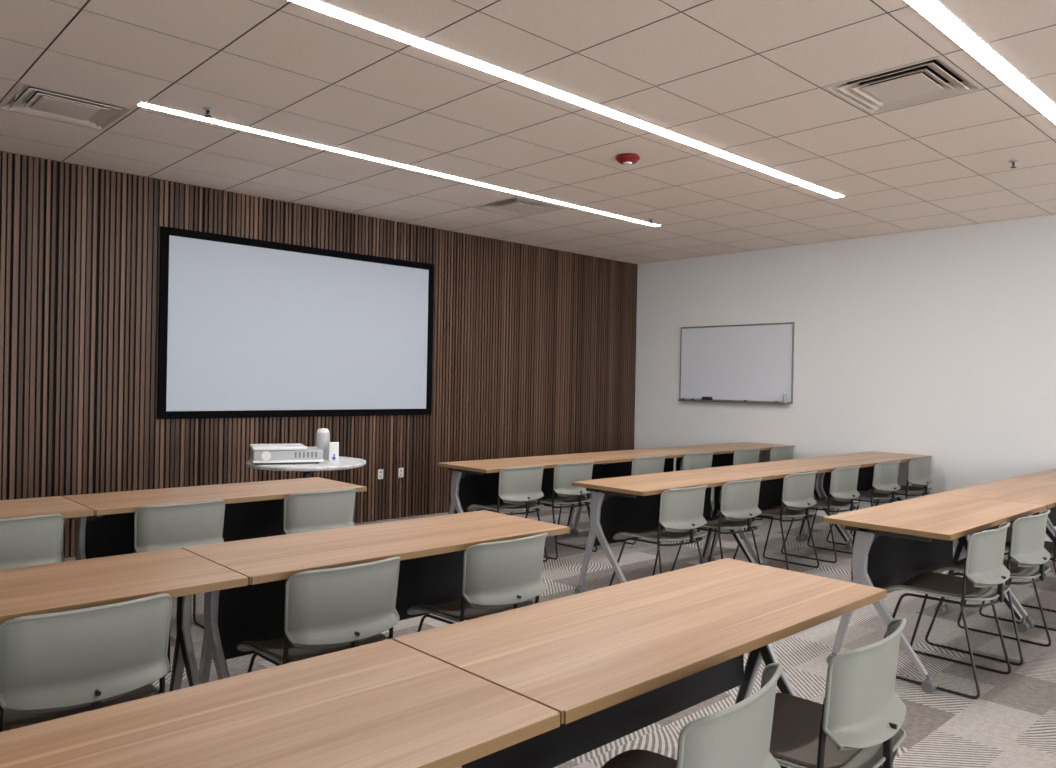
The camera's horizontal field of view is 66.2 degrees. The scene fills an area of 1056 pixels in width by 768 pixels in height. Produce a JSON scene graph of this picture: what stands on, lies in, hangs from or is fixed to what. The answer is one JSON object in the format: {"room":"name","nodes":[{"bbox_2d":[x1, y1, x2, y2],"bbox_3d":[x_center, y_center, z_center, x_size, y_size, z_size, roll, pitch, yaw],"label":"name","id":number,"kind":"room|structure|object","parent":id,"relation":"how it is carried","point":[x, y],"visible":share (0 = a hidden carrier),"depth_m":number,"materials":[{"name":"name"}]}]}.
{"room":"classroom","nodes":[
{"label":"classroom","id":0,"kind":"room"},
{"bbox_2d":[0,151,637,557],"bbox_3d":[-2.863,-0.189,6.735,11.650,3.017,0.140,1,0,-43],"label":"wall","id":1,"kind":"structure","parent":0,"point":[534,347],"depth_m":7.00,"materials":[{"name":"brown wood"}]},
{"bbox_2d":[157,226,433,418],"bbox_3d":[-1.978,-0.475,7.441,2.710,1.550,0.035,1,0,-43],"label":"projection screen","id":2,"kind":"object","parent":1,"relation":"attached to","point":[248,328],"visible":1,"depth_m":7.26,"materials":[{"name":"white fabric"}]},
{"bbox_2d":[378,469,382,478],"bbox_3d":[-1.451,0.889,7.980,0.060,0.096,0.009,1,0,-43],"label":"wall outlet","id":3,"kind":"object","parent":1,"relation":"attached to","point":[380,471],"visible":1,"depth_m":7.98,"materials":[{"name":"white plastic"}]},
{"bbox_2d":[398,468,403,477],"bbox_3d":[-1.276,0.892,8.145,0.060,0.096,0.009,1,0,-43],"label":"wall outlet","id":4,"kind":"object","parent":1,"relation":"attached to","point":[400,470],"visible":1,"depth_m":8.14,"materials":[{"name":"white plastic"}]},
{"bbox_2d":[0,0,1055,264],"bbox_3d":[1.588,-1.566,2.024,11.653,0.020,12.820,1,0,-43],"label":"ceiling","id":5,"kind":"structure","parent":0,"point":[742,78],"depth_m":4.72,"materials":[{"name":"tile"}]},
{"bbox_2d":[0,82,134,130],"bbox_3d":[-2.756,-1.677,4.833,0.602,0.081,0.602,1,0,-43],"label":"ceiling vent","id":6,"kind":"object","parent":5,"relation":"in","point":[24,98],"visible":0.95,"depth_m":4.83,"materials":[{"name":"beige metal"}]},
{"bbox_2d":[203,107,212,116],"bbox_3d":[-1.888,-1.601,4.782,0.060,0.048,0.060,1,0,-43],"label":"sprinkler head","id":7,"kind":"object","parent":5,"relation":"attached to","point":[208,109],"visible":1,"depth_m":4.77},
{"bbox_2d":[136,101,661,226],"bbox_3d":[-0.484,-1.599,6.377,4.882,0.006,0.078,1,0,-43],"label":"recessed light","id":8,"kind":"object","parent":5,"relation":"in","point":[143,104],"visible":1,"depth_m":5.73,"materials":[{"name":"white plastic"}]},
{"bbox_2d":[138,102,467,181],"bbox_3d":[-1.371,-1.614,5.543,2.429,0.006,0.065,1,0,-43],"label":"diffuser","id":9,"kind":"object","parent":8,"relation":"attached to","point":[152,106],"depth_m":5.35,"materials":[{"name":"white"}]},
{"bbox_2d":[465,180,659,226],"bbox_3d":[0.403,-1.584,7.210,2.429,0.006,0.065,1,0,-43],"label":"diffuser","id":10,"kind":"object","parent":8,"relation":"attached to","point":[468,181],"depth_m":7.04,"materials":[{"name":"white"}]},
{"bbox_2d":[472,196,562,216],"bbox_3d":[-0.092,-1.632,7.338,0.602,0.081,0.602,1,0,-43],"label":"ceiling vent","id":11,"kind":"object","parent":5,"relation":"in","point":[514,206],"visible":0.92,"depth_m":7.35,"materials":[{"name":"beige metal"}]},
{"bbox_2d":[288,0,844,197],"bbox_3d":[0.797,-1.573,5.014,4.882,0.006,0.092,1,0,-43],"label":"recessed light","id":12,"kind":"object","parent":5,"relation":"in","point":[321,6],"visible":1,"depth_m":4.26,"materials":[{"name":"white plastic"}]},
{"bbox_2d":[289,0,661,131],"bbox_3d":[-0.090,-1.587,4.180,2.429,0.006,0.079,1,0,-43],"label":"diffuser","id":13,"kind":"object","parent":12,"relation":"attached to","point":[321,6],"depth_m":3.96,"materials":[{"name":"white plastic"}]},
{"bbox_2d":[652,129,843,197],"bbox_3d":[1.683,-1.557,5.848,2.429,0.006,0.079,1,0,-43],"label":"diffuser","id":14,"kind":"object","parent":12,"relation":"attached to","point":[667,133],"depth_m":5.65,"materials":[{"name":"white plastic"}]},
{"bbox_2d":[616,153,639,164],"bbox_3d":[0.691,-1.549,5.615,0.168,0.060,0.168,1,0,-43],"label":"fire alarm","id":15,"kind":"object","parent":5,"relation":"attached to","point":[624,158],"visible":1,"depth_m":5.56,"materials":[{"name":"red plastic"}]},
{"bbox_2d":[821,54,984,114],"bbox_3d":[1.969,-1.588,4.256,0.602,0.081,0.602,1,0,-43],"label":"ceiling vent","id":16,"kind":"object","parent":5,"relation":"in","point":[937,77],"visible":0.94,"depth_m":4.25,"materials":[{"name":"beige metal"}]},
{"bbox_2d":[903,0,1055,124],"bbox_3d":[2.033,-1.547,3.699,4.882,0.006,0.098,1,0,-43],"label":"recessed light","id":17,"kind":"object","parent":5,"relation":"in","point":[935,12],"visible":1,"depth_m":3.77,"materials":[{"name":"white plastic"}]},
{"bbox_2d":[905,0,982,47],"bbox_3d":[1.146,-1.562,2.865,2.429,0.006,0.085,1,0,-43],"label":"diffuser","id":18,"kind":"object","parent":17,"relation":"attached to","point":[934,11],"depth_m":3.47,"materials":[{"name":"white plastic"}]},
{"bbox_2d":[964,42,1055,123],"bbox_3d":[2.920,-1.532,4.533,2.429,0.006,0.085,1,0,-43],"label":"diffuser","id":19,"kind":"object","parent":17,"relation":"attached to","point":[982,52],"depth_m":4.07,"materials":[{"name":"white plastic"}]},
{"bbox_2d":[1008,160,1018,167],"bbox_3d":[3.327,-1.505,5.555,0.060,0.048,0.060,1,0,-43],"label":"sprinkler head","id":20,"kind":"object","parent":5,"relation":"attached to","point":[1011,161],"visible":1,"depth_m":5.55},
{"bbox_2d":[64,500,1055,767],"bbox_3d":[1.532,1.460,2.031,11.650,0.100,12.820,1,0,-43],"label":"floor","id":21,"kind":"structure","parent":0,"point":[1012,722],"depth_m":4.25,"materials":[{"name":"carpet"}]},
{"bbox_2d":[0,514,62,569],"bbox_3d":[-2.415,0.956,3.691,0.477,0.754,0.509,1,0,-44],"label":"chair","id":22,"kind":"object","parent":21,"relation":"on","point":[31,540],"visible":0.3,"depth_m":3.58,"materials":[{"name":"grey plastic"}]},
{"bbox_2d":[0,496,93,561],"bbox_3d":[-2.812,0.956,3.552,1.493,0.740,0.600,1,0,-43],"label":"table","id":23,"kind":"object","parent":21,"relation":"on","point":[15,508],"visible":0.31,"depth_m":3.89,"materials":[{"name":"brown wood"}]},
{"bbox_2d":[0,593,171,731],"bbox_3d":[-1.342,0.979,2.380,0.477,0.754,0.509,1,0,-44],"label":"chair","id":24,"kind":"object","parent":21,"relation":"on","point":[55,665],"visible":0.76,"depth_m":2.20,"materials":[{"name":"grey plastic"}]},
{"bbox_2d":[0,548,247,691],"bbox_3d":[-1.654,0.980,2.321,1.493,0.740,0.600,1,0,-43],"label":"table","id":25,"kind":"object","parent":21,"relation":"on","point":[180,573],"visible":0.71,"depth_m":2.58,"materials":[{"name":"brown wood"}]},
{"bbox_2d":[134,499,224,628],"bbox_3d":[-1.865,0.966,4.208,0.477,0.754,0.509,1,0,-43],"label":"chair","id":26,"kind":"object","parent":21,"relation":"on","point":[169,526],"visible":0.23,"depth_m":4.02,"materials":[{"name":"grey plastic"}]},
{"bbox_2d":[62,477,366,559],"bbox_3d":[-1.721,0.975,4.577,1.493,0.740,0.600,1,0,-43],"label":"table","id":27,"kind":"object","parent":21,"relation":"on","point":[253,510],"visible":0.34,"depth_m":4.42,"materials":[{"name":"brown wood"}]},
{"bbox_2d":[0,639,559,767],"bbox_3d":[-0.689,1.000,1.294,1.493,0.740,0.600,1,0,-43],"label":"table","id":28,"kind":"object","parent":21,"relation":"on","point":[387,703],"visible":1,"depth_m":1.51,"materials":[{"name":"brown wood"}]},
{"bbox_2d":[246,456,365,477],"bbox_3d":[-1.612,0.951,5.888,0.844,0.784,0.844,1,0,-43],"label":"round table","id":29,"kind":"object","parent":21,"relation":"on","point":[306,468],"visible":0.48,"depth_m":5.63,"materials":[{"name":"white laminate"}]},
{"bbox_2d":[250,443,323,464],"bbox_3d":[-1.721,0.496,5.769,0.478,0.122,0.311,1,0,-23],"label":"projector","id":30,"kind":"object","parent":29,"relation":"on","point":[291,452],"visible":1,"depth_m":5.64,"materials":[{"name":"grey plastic"}]},
{"bbox_2d":[295,452,316,457],"bbox_3d":[-1.555,0.495,5.676,0.152,0.040,0.002,1,0,-23],"label":"vent grille","id":31,"kind":"object","parent":30,"relation":"attached to","point":[295,452],"depth_m":5.68,"materials":[{"name":"white plastic"}]},
{"bbox_2d":[316,428,329,459],"bbox_3d":[-1.528,0.444,6.038,0.104,0.232,0.104,1,0,-43],"label":"canister","id":32,"kind":"object","parent":29,"relation":"on","point":[322,435],"visible":0.79,"depth_m":6.00,"materials":[{"name":"grey plastic"}]},
{"bbox_2d":[329,442,338,460],"bbox_3d":[-1.422,0.495,5.939,0.070,0.135,0.062,1,0,-15],"label":"carton","id":33,"kind":"object","parent":29,"relation":"on","point":[333,446],"visible":1,"depth_m":5.91,"materials":[{"name":"white cardboard"}]},
{"bbox_2d":[237,557,399,672],"bbox_3d":[-0.752,0.989,2.935,0.477,0.754,0.509,1,0,-43],"label":"chair","id":34,"kind":"object","parent":21,"relation":"on","point":[330,610],"visible":0.7,"depth_m":2.75,"materials":[{"name":"grey plastic"}]},
{"bbox_2d":[283,488,355,534],"bbox_3d":[-1.297,0.975,4.742,0.477,0.754,0.509,1,0,-42],"label":"chair","id":35,"kind":"object","parent":21,"relation":"on","point":[320,510],"visible":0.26,"depth_m":4.54,"materials":[{"name":"grey plastic"}]},
{"bbox_2d":[182,510,569,683],"bbox_3d":[-0.564,0.998,3.346,1.493,0.740,0.600,1,0,-43],"label":"table","id":36,"kind":"object","parent":21,"relation":"on","point":[430,550],"visible":0.45,"depth_m":3.17,"materials":[{"name":"brown wood"}]},
{"bbox_2d":[407,533,547,631],"bbox_3d":[-0.209,0.998,3.445,0.477,0.754,0.509,1,0,-44],"label":"chair","id":37,"kind":"object","parent":21,"relation":"on","point":[500,576],"visible":0.8,"depth_m":3.26,"materials":[{"name":"grey plastic"}]},
{"bbox_2d":[467,465,547,561],"bbox_3d":[-0.164,0.994,6.260,0.477,0.754,0.509,1,0,-43],"label":"chair","id":38,"kind":"object","parent":21,"relation":"on","point":[519,487],"visible":0.95,"depth_m":6.08,"materials":[{"name":"grey plastic"}]},
{"bbox_2d":[437,454,618,536],"bbox_3d":[0.026,1.003,6.673,1.493,0.740,0.600,1,0,-43],"label":"table","id":39,"kind":"object","parent":21,"relation":"on","point":[473,481],"visible":0.41,"depth_m":6.52,"materials":[{"name":"brown wood"}]},
{"bbox_2d":[525,461,596,559],"bbox_3d":[0.251,1.001,6.650,0.477,0.754,0.509,1,0,-43],"label":"chair","id":40,"kind":"object","parent":21,"relation":"on","point":[565,474],"visible":0.83,"depth_m":6.45,"materials":[{"name":"black plastic"}]},
{"bbox_2d":[393,558,886,767],"bbox_3d":[0.402,1.018,2.319,1.493,0.740,0.600,1,0,-43],"label":"table","id":41,"kind":"object","parent":21,"relation":"on","point":[617,661],"visible":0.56,"depth_m":2.21,"materials":[{"name":"brown wood"}]},
{"bbox_2d":[571,447,716,534],"bbox_3d":[1.115,1.022,7.696,1.493,0.740,0.600,1,0,-43],"label":"table","id":42,"kind":"object","parent":21,"relation":"on","point":[622,468],"visible":0.34,"depth_m":7.62,"materials":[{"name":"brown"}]},
{"bbox_2d":[622,455,665,544],"bbox_3d":[0.950,1.013,7.308,0.477,0.754,0.509,1,0,-43],"label":"chair","id":43,"kind":"object","parent":21,"relation":"on","point":[642,465],"visible":0.19,"depth_m":7.08,"materials":[{"name":"black plastic"}]},
{"bbox_2d":[609,485,707,585],"bbox_3d":[0.857,1.015,5.217,0.477,0.754,0.509,1,0,-43],"label":"chair","id":44,"kind":"object","parent":21,"relation":"on","point":[681,509],"visible":0.98,"depth_m":5.03,"materials":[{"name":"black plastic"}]},
{"bbox_2d":[572,468,771,593],"bbox_3d":[1.026,1.024,5.609,1.493,0.740,0.600,1,0,-43],"label":"table","id":45,"kind":"object","parent":21,"relation":"on","point":[631,504],"visible":0.66,"depth_m":5.45,"materials":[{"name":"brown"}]},
{"bbox_2d":[601,663,782,767],"bbox_3d":[0.291,1.010,1.837,0.509,0.754,0.477,1,0,37],"label":"chair","id":46,"kind":"object","parent":21,"relation":"on","point":[738,735],"visible":1,"depth_m":1.65,"materials":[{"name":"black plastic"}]},
{"bbox_2d":[683,452,713,527],"bbox_3d":[1.497,1.022,7.822,0.477,0.754,0.509,1,0,-42],"label":"chair","id":47,"kind":"object","parent":21,"relation":"on","point":[691,461],"visible":0.18,"depth_m":7.60,"materials":[{"name":"black plastic"}]},
{"bbox_2d":[671,478,761,570],"bbox_3d":[1.338,1.023,5.669,0.477,0.754,0.509,1,0,-43],"label":"chair","id":48,"kind":"object","parent":21,"relation":"on","point":[739,499],"visible":0.8,"depth_m":5.48,"materials":[{"name":"black plastic"}]},
{"bbox_2d":[671,442,792,469],"bbox_3d":[2.203,1.040,8.720,1.493,0.740,0.600,1,0,-43],"label":"table","id":49,"kind":"object","parent":21,"relation":"on","point":[724,456],"visible":0.12,"depth_m":8.79,"materials":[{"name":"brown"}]},
{"bbox_2d":[733,448,762,519],"bbox_3d":[2.116,1.032,8.404,0.477,0.754,0.509,1,0,-42],"label":"chair","id":50,"kind":"object","parent":21,"relation":"on","point":[743,456],"visible":0.16,"depth_m":8.18,"materials":[{"name":"black plastic"}]},
{"bbox_2d":[733,471,818,569],"bbox_3d":[1.917,1.033,6.213,0.477,0.754,0.509,1,0,-44],"label":"chair","id":51,"kind":"object","parent":21,"relation":"on","point":[798,489],"visible":0.87,"depth_m":6.03,"materials":[{"name":"black plastic"}]},
{"bbox_2d":[762,445,794,516],"bbox_3d":[2.626,1.041,8.883,0.477,0.754,0.509,1,0,-43],"label":"chair","id":52,"kind":"object","parent":21,"relation":"on","point":[784,452],"visible":0.17,"depth_m":8.65,"materials":[{"name":"black plastic"}]},
{"bbox_2d":[705,459,863,564],"bbox_3d":[2.114,1.042,6.633,1.493,0.740,0.600,1,0,-43],"label":"table","id":53,"kind":"object","parent":21,"relation":"on","point":[770,493],"visible":0.53,"depth_m":6.72,"materials":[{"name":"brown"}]},
{"bbox_2d":[781,465,859,562],"bbox_3d":[2.453,1.042,6.716,0.477,0.754,0.509,1,0,-44],"label":"chair","id":54,"kind":"object","parent":21,"relation":"on","point":[843,483],"visible":0.78,"depth_m":6.52,"materials":[{"name":"black plastic"}]},
{"bbox_2d":[769,618,906,767],"bbox_3d":[0.752,1.018,2.246,0.509,0.754,0.477,1,0,42],"label":"chair","id":55,"kind":"object","parent":21,"relation":"on","point":[860,718],"visible":0.75,"depth_m":2.07,"materials":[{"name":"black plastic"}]},
{"bbox_2d":[827,460,900,544],"bbox_3d":[3.036,1.052,7.264,0.477,0.754,0.509,1,0,-43],"label":"chair","id":56,"kind":"object","parent":21,"relation":"on","point":[885,475],"visible":0.73,"depth_m":7.06,"materials":[{"name":"black plastic"}]},
{"bbox_2d":[800,451,930,544],"bbox_3d":[3.203,1.061,7.656,1.493,0.740,0.600,1,0,-43],"label":"table","id":57,"kind":"object","parent":21,"relation":"on","point":[869,459],"visible":0.3,"depth_m":7.53,"materials":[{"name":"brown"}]},
{"bbox_2d":[868,456,931,505],"bbox_3d":[3.567,1.061,7.764,0.477,0.754,0.509,1,0,-44],"label":"chair","id":58,"kind":"object","parent":21,"relation":"on","point":[919,468],"visible":0.66,"depth_m":7.55,"materials":[{"name":"black plastic"}]},
{"bbox_2d":[823,493,1046,692],"bbox_3d":[2.214,1.048,4.345,1.493,0.740,0.600,1,0,-43],"label":"table","id":59,"kind":"object","parent":21,"relation":"on","point":[894,543],"visible":0.82,"depth_m":4.21,"materials":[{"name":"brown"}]},
{"bbox_2d":[883,522,1010,698],"bbox_3d":[2.038,1.039,3.945,0.477,0.754,0.509,1,0,-44],"label":"chair","id":60,"kind":"object","parent":21,"relation":"on","point":[986,573],"visible":0.93,"depth_m":3.77,"materials":[{"name":"black plastic"}]},
{"bbox_2d":[925,510,1050,665],"bbox_3d":[2.519,1.047,4.398,0.477,0.754,0.509,1,0,-42],"label":"chair","id":61,"kind":"object","parent":21,"relation":"on","point":[1026,547],"visible":0.83,"depth_m":4.20,"materials":[{"name":"black plastic"}]},
{"bbox_2d":[939,478,1055,628],"bbox_3d":[3.302,1.067,5.368,1.493,0.740,0.600,1,0,-43],"label":"table","id":62,"kind":"object","parent":21,"relation":"on","point":[1024,490],"visible":0.45,"depth_m":5.20,"materials":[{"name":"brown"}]},
{"bbox_2d":[979,534,1055,630],"bbox_3d":[3.131,1.058,4.973,0.477,0.754,0.509,1,0,-43],"label":"chair","id":63,"kind":"object","parent":21,"relation":"on","point":[1049,546],"visible":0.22,"depth_m":4.94,"materials":[{"name":"black metal"}]},
{"bbox_2d":[1013,469,1055,533],"bbox_3d":[4.391,1.085,6.392,1.493,0.740,0.600,1,0,-43],"label":"table","id":64,"kind":"object","parent":21,"relation":"on","point":[1050,475],"visible":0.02,"depth_m":6.28,"materials":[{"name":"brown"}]},
{"bbox_2d":[634,215,1055,541],"bbox_3d":[5.780,-0.026,6.132,0.120,3.017,13.020,1,0,-43],"label":"wall","id":65,"kind":"structure","parent":0,"point":[940,344],"depth_m":8.27,"materials":[{"name":"white paint"}]},
{"bbox_2d":[678,322,794,404],"bbox_3d":[2.411,-0.239,9.569,0.085,0.921,1.530,1,0,-43],"label":"whiteboard","id":66,"kind":"object","parent":65,"relation":"attached to","point":[723,363],"visible":1,"depth_m":9.54,"materials":[{"name":"white"}]},
{"bbox_2d":[701,397,712,399],"bbox_3d":[2.167,0.176,9.808,0.046,0.045,0.130,1,0,-43],"label":"eraser","id":67,"kind":"object","parent":66,"relation":"on","point":[703,398],"visible":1,"depth_m":9.78,"materials":[{"name":"black fabric"}]},
{"bbox_2d":[678,399,789,404],"bbox_3d":[2.394,0.211,9.563,0.063,0.022,1.470,1,0,-43],"label":"tray","id":68,"kind":"object","parent":66,"relation":"on","point":[756,401],"depth_m":9.41,"materials":[{"name":"silver metal"}]},
{"bbox_2d":[783,391,786,402],"bbox_3d":[2.874,0.148,9.066,0.038,0.130,0.038,1,0,-43],"label":"spray bottle","id":69,"kind":"object","parent":66,"relation":"on","point":[784,395],"visible":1,"depth_m":9.05,"materials":[{"name":"grey plastic"}]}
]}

